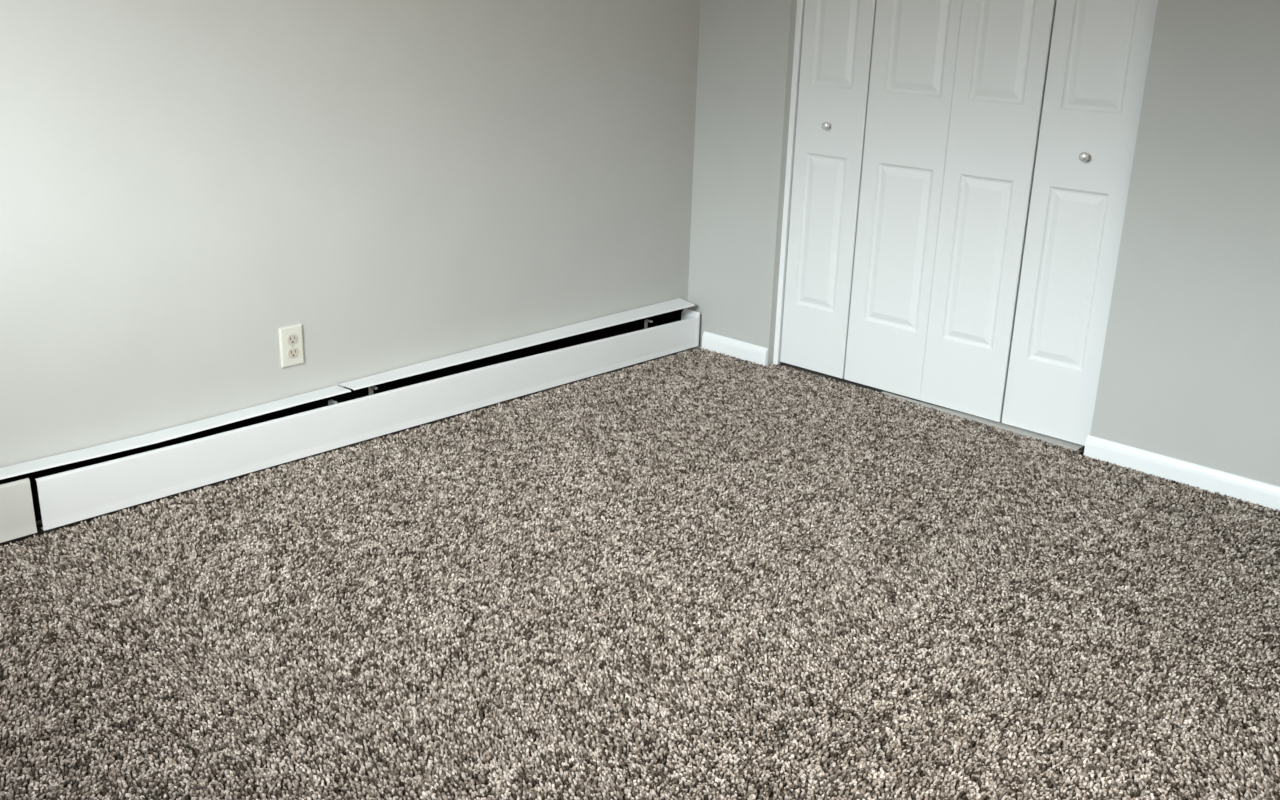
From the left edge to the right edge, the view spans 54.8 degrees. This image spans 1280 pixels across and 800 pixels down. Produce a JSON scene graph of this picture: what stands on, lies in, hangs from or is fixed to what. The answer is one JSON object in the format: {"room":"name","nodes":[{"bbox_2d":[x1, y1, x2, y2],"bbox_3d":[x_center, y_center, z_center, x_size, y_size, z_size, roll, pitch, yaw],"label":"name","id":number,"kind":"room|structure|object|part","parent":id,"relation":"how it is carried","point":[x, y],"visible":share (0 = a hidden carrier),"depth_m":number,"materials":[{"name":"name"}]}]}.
{"room":"empty bedroom","nodes":[
{"label":"empty bedroom","id":0,"kind":"room"},
{"bbox_2d":[0,0,699,524],"bbox_3d":[-0.888,-1.048,3.317,0.120,2.433,4.570,18,25,40],"label":"wall","id":1,"kind":"structure","parent":0,"point":[184,184],"depth_m":3.37,"materials":[{"name":"grey paint"}]},
{"bbox_2d":[279,324,303,367],"bbox_3d":[-0.974,-0.151,3.454,0.010,0.114,0.070,18,25,40],"label":"wall outlet","id":2,"kind":"object","parent":1,"relation":"attached to","point":[290,337],"visible":1,"depth_m":3.45,"materials":[{"name":"beige plastic"}]},
{"bbox_2d":[287,334,297,344],"bbox_3d":[-0.971,-0.169,3.445,0.003,0.028,0.034,18,25,40],"label":"receptacle","id":3,"kind":"object","parent":2,"relation":"attached to","point":[292,339],"depth_m":3.44,"materials":[{"name":"beige plastic"}]},
{"bbox_2d":[288,347,298,357],"bbox_3d":[-0.972,-0.132,3.458,0.003,0.028,0.034,18,25,40],"label":"receptacle","id":4,"kind":"object","parent":2,"relation":"attached to","point":[293,352],"depth_m":3.46,"materials":[{"name":"beige plastic"}]},
{"bbox_2d":[0,298,699,542],"bbox_3d":[-1.036,0.089,3.419,0.082,0.180,3.580,18,25,40],"label":"baseboard heater","id":5,"kind":"object","parent":1,"relation":"attached to","point":[58,490],"visible":1,"depth_m":3.52,"materials":[{"name":"white metal"}]},
{"bbox_3d":[-1.849,0.373,2.558,0.014,0.143,1.146,18,25,40],"label":"panel","id":6,"kind":"part","parent":5,"relation":"part of","materials":[{"name":"white metal"}]},
{"bbox_2d":[0,347,1279,799],"bbox_3d":[0.425,0.600,2.526,3.840,0.100,4.570,18,25,40],"label":"floor","id":7,"kind":"structure","parent":0,"point":[40,531],"depth_m":2.47,"materials":[{"name":"grey"}]},
{"bbox_2d":[0,347,1279,799],"bbox_3d":[0.248,0.615,2.281,3.514,0.019,3.739,18,25,40],"label":"carpet","id":8,"kind":"object","parent":7,"relation":"on","point":[888,453],"visible":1,"depth_m":2.66,"materials":[{"name":"carpet"}]},
{"bbox_2d":[687,0,1279,486],"bbox_3d":[1.555,-0.941,3.221,3.600,2.433,0.110,18,25,40],"label":"wall","id":9,"kind":"structure","parent":0,"point":[1190,369],"depth_m":3.42,"materials":[{"name":"grey paint"}]},
{"bbox_2d":[702,331,767,366],"bbox_3d":[0.348,-0.187,4.563,0.303,0.073,0.012,18,25,40],"label":"baseboard","id":10,"kind":"structure","parent":9,"relation":"attached to","point":[738,349],"depth_m":4.55,"materials":[{"name":"white paint"}]},
{"bbox_2d":[773,0,804,364],"bbox_3d":[0.527,-1.108,4.164,0.020,2.064,0.015,18,25,40],"label":"trim","id":11,"kind":"structure","parent":9,"relation":"attached to","point":[800,3],"depth_m":4.27,"materials":[{"name":"white paint"}]},
{"bbox_2d":[780,0,962,399],"bbox_3d":[0.749,-1.024,3.972,0.583,2.016,0.062,18,25,40],"label":"door","id":12,"kind":"structure","parent":9,"relation":"in","point":[876,79],"depth_m":4.07,"materials":[{"name":"white paint"}]},
{"bbox_3d":[0.622,-0.913,4.109,0.028,0.028,0.030,18,25,40],"label":"knob","id":13,"kind":"part","parent":12,"relation":"part of","materials":[{"name":"silver metal"}]},
{"bbox_2d":[882,391,1083,450],"bbox_3d":[1.078,0.066,3.970,0.710,0.018,0.042,18,25,40],"label":"trim","id":14,"kind":"structure","parent":9,"relation":"attached to","point":[1055,441],"depth_m":3.90,"materials":[{"name":"grey wood"}]},
{"bbox_2d":[920,0,1157,445],"bbox_3d":[1.178,-0.881,3.592,0.597,2.016,0.062,18,25,40],"label":"door","id":15,"kind":"structure","parent":9,"relation":"in","point":[1047,98],"depth_m":3.69,"materials":[{"name":"white paint"}]},
{"bbox_3d":[1.273,-0.696,3.532,0.028,0.028,0.030,18,25,40],"label":"knob","id":16,"kind":"part","parent":15,"relation":"part of","materials":[{"name":"silver metal"}]},
{"bbox_2d":[1084,435,1279,510],"bbox_3d":[2.059,0.382,3.044,2.002,0.073,0.012,18,25,40],"label":"baseboard","id":17,"kind":"structure","parent":9,"relation":"attached to","point":[1206,478],"depth_m":3.49,"materials":[{"name":"white paint"}]}
]}

